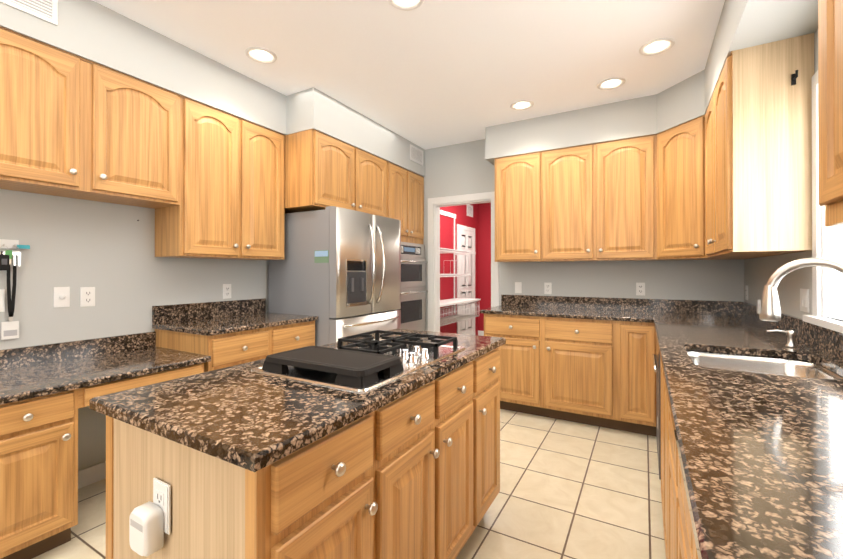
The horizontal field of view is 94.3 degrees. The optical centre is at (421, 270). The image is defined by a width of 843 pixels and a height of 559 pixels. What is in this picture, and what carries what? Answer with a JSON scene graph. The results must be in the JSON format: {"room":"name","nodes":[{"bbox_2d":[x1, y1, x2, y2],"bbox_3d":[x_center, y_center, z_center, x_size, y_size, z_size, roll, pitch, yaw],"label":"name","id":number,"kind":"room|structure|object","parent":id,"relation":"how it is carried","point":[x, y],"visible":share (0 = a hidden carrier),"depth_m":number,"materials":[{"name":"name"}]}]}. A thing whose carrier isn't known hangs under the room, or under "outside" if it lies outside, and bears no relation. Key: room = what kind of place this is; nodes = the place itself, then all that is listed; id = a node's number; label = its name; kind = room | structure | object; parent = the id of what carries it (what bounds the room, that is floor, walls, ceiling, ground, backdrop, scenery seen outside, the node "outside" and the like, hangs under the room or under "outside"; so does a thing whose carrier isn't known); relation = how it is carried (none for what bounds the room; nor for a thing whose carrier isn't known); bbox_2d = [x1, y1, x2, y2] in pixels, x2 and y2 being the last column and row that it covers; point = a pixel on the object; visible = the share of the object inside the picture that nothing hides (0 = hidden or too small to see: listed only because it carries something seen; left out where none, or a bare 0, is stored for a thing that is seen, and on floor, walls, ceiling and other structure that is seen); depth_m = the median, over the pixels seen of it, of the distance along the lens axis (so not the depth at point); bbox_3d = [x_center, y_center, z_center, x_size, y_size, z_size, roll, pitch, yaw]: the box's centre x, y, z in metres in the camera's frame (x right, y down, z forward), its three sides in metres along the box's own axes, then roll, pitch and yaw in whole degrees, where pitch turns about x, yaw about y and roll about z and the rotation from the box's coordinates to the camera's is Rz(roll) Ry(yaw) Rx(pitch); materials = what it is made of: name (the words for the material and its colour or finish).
{"room":"kitchen","nodes":[
{"label":"kitchen","id":0,"kind":"room"},
{"bbox_2d":[0,189,478,470],"bbox_3d":[-1.413,-0.083,3.458,0.120,2.710,10.060,0,0,30],"label":"wall","id":1,"kind":"structure","parent":0,"point":[106,251],"depth_m":2.38,"materials":[{"name":"grey paint"}]},
{"bbox_2d":[0,289,4,311],"bbox_3d":[-2.174,0.152,1.992,0.007,0.115,0.075,0,0,30],"label":"electrical outlet","id":2,"kind":"object","parent":1,"relation":"attached to","point":[2,300],"visible":1,"depth_m":2.02,"materials":[{"name":"white plastic"}]},
{"bbox_2d":[53,287,69,307],"bbox_3d":[-2.037,0.148,2.219,0.020,0.115,0.070,0,0,30],"label":"dimmer switch","id":3,"kind":"object","parent":1,"relation":"attached to","point":[61,296],"visible":1,"depth_m":2.22,"materials":[{"name":"white plastic"}]},
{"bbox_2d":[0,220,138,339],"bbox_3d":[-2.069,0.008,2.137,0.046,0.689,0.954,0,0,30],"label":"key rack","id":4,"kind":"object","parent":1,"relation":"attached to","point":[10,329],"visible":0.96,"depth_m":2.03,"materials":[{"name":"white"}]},
{"bbox_2d":[80,287,94,306],"bbox_3d":[-1.983,0.153,2.327,0.007,0.115,0.070,0,0,30],"label":"electrical outlet","id":5,"kind":"object","parent":1,"relation":"attached to","point":[87,296],"visible":1,"depth_m":2.32,"materials":[{"name":"white plastic"}]},
{"bbox_2d":[78,461,105,488],"bbox_3d":[-2.792,1.213,0.897,0.014,0.100,4.010,0,0,30],"label":"baseboard","id":6,"kind":"structure","parent":1,"relation":"attached to","point":[91,474],"depth_m":2.33,"materials":[{"name":"white"}]},
{"bbox_2d":[0,26,386,259],"bbox_3d":[-2.038,-0.612,1.569,0.658,1.025,5.815,0,0,30],"label":"upper cabinet","id":7,"kind":"object","parent":1,"relation":"attached to","point":[205,181],"visible":0.98,"depth_m":2.45,"materials":[{"name":"brown wood"}]},
{"bbox_2d":[223,284,230,298],"bbox_3d":[-1.540,0.161,3.104,0.007,0.115,0.070,0,0,30],"label":"electrical outlet","id":8,"kind":"object","parent":1,"relation":"attached to","point":[226,291],"visible":1,"depth_m":3.10,"materials":[{"name":"white plastic"}]},
{"bbox_2d":[440,210,479,325],"bbox_3d":[0.387,-0.113,6.028,0.460,1.755,1.679,0,0,30],"label":"wire shelf","id":9,"kind":"object","parent":1,"relation":"attached to","point":[454,301],"visible":0.67,"depth_m":6.24,"materials":[{"name":"white metal"}]},
{"bbox_2d":[457,224,474,334],"bbox_3d":[0.849,0.229,7.250,0.050,2.110,0.830,0,0,30],"label":"hall door","id":10,"kind":"structure","parent":1,"relation":"in","point":[465,263],"depth_m":7.25,"materials":[{"name":"white wood"}]},
{"bbox_2d":[467,205,472,216],"bbox_3d":[0.919,-1.146,7.428,0.007,0.220,0.300,0,0,30],"label":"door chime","id":11,"kind":"object","parent":1,"relation":"in","point":[470,210],"visible":0.83,"depth_m":7.44,"materials":[{"name":"white plastic"}]},
{"bbox_2d":[33,409,665,558],"bbox_3d":[0.227,1.299,2.595,3.820,0.060,10.190,0,0,30],"label":"floor","id":12,"kind":"structure","parent":0,"point":[571,490],"depth_m":2.15,"materials":[{"name":"tile"}]},
{"bbox_2d":[0,343,83,558],"bbox_3d":[-1.927,0.825,1.792,0.626,0.884,0.360,0,0,30],"label":"base cabinet","id":13,"kind":"object","parent":12,"relation":"on","point":[47,391],"depth_m":1.71,"materials":[{"name":"brown wood"}]},
{"bbox_2d":[56,326,215,406],"bbox_3d":[-1.691,0.826,2.208,0.626,0.884,0.644,0,0,30],"label":"desk","id":14,"kind":"object","parent":12,"relation":"on","point":[113,364],"depth_m":2.29,"materials":[{"name":"brown stone"}]},
{"bbox_2d":[168,314,317,369],"bbox_3d":[-1.318,0.828,2.862,0.626,0.884,0.888,0,0,30],"label":"base cabinet","id":15,"kind":"object","parent":12,"relation":"on","point":[247,338],"depth_m":2.66,"materials":[{"name":"brown wood"}]},
{"bbox_2d":[89,330,505,558],"bbox_3d":[-0.225,0.809,1.571,0.716,0.914,1.540,0,0,30],"label":"base cabinet","id":16,"kind":"object","parent":12,"relation":"on","point":[378,444],"depth_m":1.03,"materials":[{"name":"brown wood"}]},
{"bbox_2d":[245,329,468,388],"bbox_3d":[-0.202,0.326,1.582,0.510,0.052,0.760,0,0,30],"label":"cooktop","id":17,"kind":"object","parent":16,"relation":"on","point":[362,359],"depth_m":1.43,"materials":[{"name":"black metal"}]},
{"bbox_2d":[269,206,400,345],"bbox_3d":[-0.731,0.384,3.586,0.858,1.777,0.920,0,0,30],"label":"refrigerator","id":18,"kind":"object","parent":12,"relation":"on","point":[337,271],"visible":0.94,"depth_m":3.22,"materials":[{"name":"grey metal"}]},
{"bbox_2d":[386,161,427,330],"bbox_3d":[-0.386,0.081,4.419,0.708,2.387,0.767,0,0,30],"label":"tall cabinet","id":19,"kind":"object","parent":12,"relation":"on","point":[405,196],"visible":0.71,"depth_m":4.31,"materials":[{"name":"brown wood"}]},
{"bbox_2d":[93,0,724,149],"bbox_3d":[0.227,-1.481,2.604,3.820,0.080,10.190,0,0,30],"label":"ceiling","id":20,"kind":"structure","parent":0,"point":[427,74],"depth_m":2.55,"materials":[{"name":"white paint"}]},
{"bbox_2d":[245,47,276,63],"bbox_3d":[-1.069,-1.436,2.611,0.200,0.009,0.200,0,0,30],"label":"recessed light","id":21,"kind":"object","parent":20,"relation":"in","point":[262,55],"visible":1,"depth_m":2.61,"materials":[{"name":"white"}]},
{"bbox_2d":[388,0,423,10],"bbox_3d":[-0.082,-1.438,2.061,0.200,0.009,0.200,0,0,30],"label":"recessed light","id":22,"kind":"object","parent":20,"relation":"in","point":[406,5],"visible":1,"depth_m":2.11,"materials":[{"name":"white"}]},
{"bbox_2d":[510,100,533,110],"bbox_3d":[0.872,-1.433,3.393,0.200,0.009,0.200,0,0,30],"label":"recessed light","id":23,"kind":"object","parent":20,"relation":"in","point":[521,105],"visible":0.98,"depth_m":3.39,"materials":[{"name":"white"}]},
{"bbox_2d":[597,77,625,89],"bbox_3d":[1.455,-1.435,3.003,0.200,0.009,0.200,0,0,30],"label":"recessed light","id":24,"kind":"object","parent":20,"relation":"in","point":[612,83],"visible":0.98,"depth_m":3.00,"materials":[{"name":"white"}]},
{"bbox_2d":[639,37,674,55],"bbox_3d":[1.510,-1.436,2.512,0.200,0.009,0.200,0,0,30],"label":"recessed light","id":25,"kind":"object","parent":20,"relation":"in","point":[657,46],"visible":1,"depth_m":2.51,"materials":[{"name":"white"}]},
{"bbox_2d":[0,0,817,176],"bbox_3d":[-0.592,-1.285,1.165,3.580,0.320,6.640,0,0,30],"label":"soffit","id":26,"kind":"structure","parent":0,"point":[94,31],"depth_m":2.76,"materials":[{"name":"grey paint"}]},
{"bbox_2d":[0,0,57,24],"bbox_3d":[-1.930,-1.323,1.766,0.007,0.190,0.440,0,0,30],"label":"air vent","id":27,"kind":"object","parent":26,"relation":"attached to","point":[46,10],"visible":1,"depth_m":1.90,"materials":[{"name":"white metal"}]},
{"bbox_2d":[410,144,422,165],"bbox_3d":[-0.055,-1.315,4.444,0.007,0.170,0.290,0,0,30],"label":"air vent","id":28,"kind":"object","parent":26,"relation":"attached to","point":[416,154],"visible":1,"depth_m":4.44,"materials":[{"name":"white metal"}]},
{"bbox_2d":[479,203,490,330],"bbox_3d":[2.718,-0.072,6.975,3.820,2.710,0.120,0,0,30],"label":"wall","id":29,"kind":"structure","parent":0,"point":[479,221],"depth_m":7.74,"materials":[{"name":"red paint"}]},
{"bbox_2d":[423,139,739,330],"bbox_3d":[1.089,-0.081,4.094,3.540,2.710,0.120,0,0,30],"label":"wall","id":30,"kind":"structure","parent":0,"point":[462,168],"depth_m":3.79,"materials":[{"name":"grey paint"}]},
{"bbox_2d":[428,191,498,335],"bbox_3d":[0.480,0.212,4.429,0.858,2.125,0.138,0,0,30],"label":"door frame","id":31,"kind":"structure","parent":30,"relation":"attached to","point":[434,204],"depth_m":4.55,"materials":[{"name":"white wood"}]},
{"bbox_2d":[515,282,521,292],"bbox_3d":[1.005,0.174,4.066,0.070,0.115,0.009,0,0,30],"label":"light switch","id":32,"kind":"object","parent":30,"relation":"attached to","point":[518,287],"visible":1,"depth_m":4.06,"materials":[{"name":"white plastic"}]},
{"bbox_2d":[544,282,551,293],"bbox_3d":[1.266,0.173,3.919,0.070,0.115,0.007,0,0,30],"label":"electrical outlet","id":33,"kind":"object","parent":30,"relation":"attached to","point":[547,288],"visible":1,"depth_m":3.92,"materials":[{"name":"white plastic"}]},
{"bbox_2d":[636,283,644,295],"bbox_3d":[1.970,0.162,3.518,0.070,0.115,0.007,0,0,30],"label":"electrical outlet","id":34,"kind":"object","parent":30,"relation":"attached to","point":[640,288],"visible":1,"depth_m":3.52,"materials":[{"name":"white plastic"}]},
{"bbox_2d":[494,33,813,261],"bbox_3d":[1.350,-0.607,2.970,1.987,1.025,1.571,0,0,30],"label":"upper cabinet","id":35,"kind":"object","parent":30,"relation":"attached to","point":[727,175],"visible":1,"depth_m":2.88,"materials":[{"name":"brown wood"}]},
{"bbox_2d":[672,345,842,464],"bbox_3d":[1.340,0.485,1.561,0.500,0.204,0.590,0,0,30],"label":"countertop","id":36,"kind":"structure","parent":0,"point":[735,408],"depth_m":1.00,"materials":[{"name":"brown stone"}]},
{"bbox_2d":[767,329,796,347],"bbox_3d":[1.685,0.313,1.831,0.105,0.078,0.040,0,0,30],"label":"soap dispenser","id":37,"kind":"object","parent":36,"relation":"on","point":[790,333],"depth_m":1.81,"materials":[{"name":"silver metal"}]},
{"bbox_2d":[740,29,842,321],"bbox_3d":[1.016,-0.093,0.246,0.120,2.710,6.880,0,0,30],"label":"wall","id":38,"kind":"structure","parent":0,"point":[755,273],"depth_m":2.27,"materials":[{"name":"grey paint"}]},
{"bbox_2d":[745,285,747,299],"bbox_3d":[2.548,0.171,3.067,0.007,0.115,0.070,0,0,30],"label":"electrical outlet","id":39,"kind":"object","parent":38,"relation":"attached to","point":[746,292],"visible":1,"depth_m":3.06,"materials":[{"name":"white plastic"}]},
{"bbox_2d":[800,288,808,312],"bbox_3d":[1.919,0.147,1.964,0.009,0.115,0.115,0,0,30],"label":"light switch","id":40,"kind":"object","parent":38,"relation":"attached to","point":[804,300],"visible":0.98,"depth_m":1.95,"materials":[{"name":"white plastic"}]},
{"bbox_2d":[803,70,842,332],"bbox_3d":[1.598,-0.339,1.320,0.170,1.148,1.136,0,0,30],"label":"window","id":41,"kind":"structure","parent":38,"relation":"in","point":[827,289],"depth_m":1.77,"materials":[{"name":"white"}]},
{"bbox_2d":[818,0,842,226],"bbox_3d":[0.154,-0.624,-0.779,0.356,1.015,3.903,0,0,30],"label":"upper cabinet","id":42,"kind":"object","parent":38,"relation":"attached to","point":[830,81],"visible":1,"depth_m":0.92,"materials":[{"name":"brown wood"}]},
{"bbox_2d":[748,257,842,388],"bbox_3d":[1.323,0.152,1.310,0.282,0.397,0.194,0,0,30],"label":"faucet","id":43,"kind":"object","parent":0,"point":[785,349],"depth_m":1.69,"materials":[{"name":"silver metal"}]}
]}

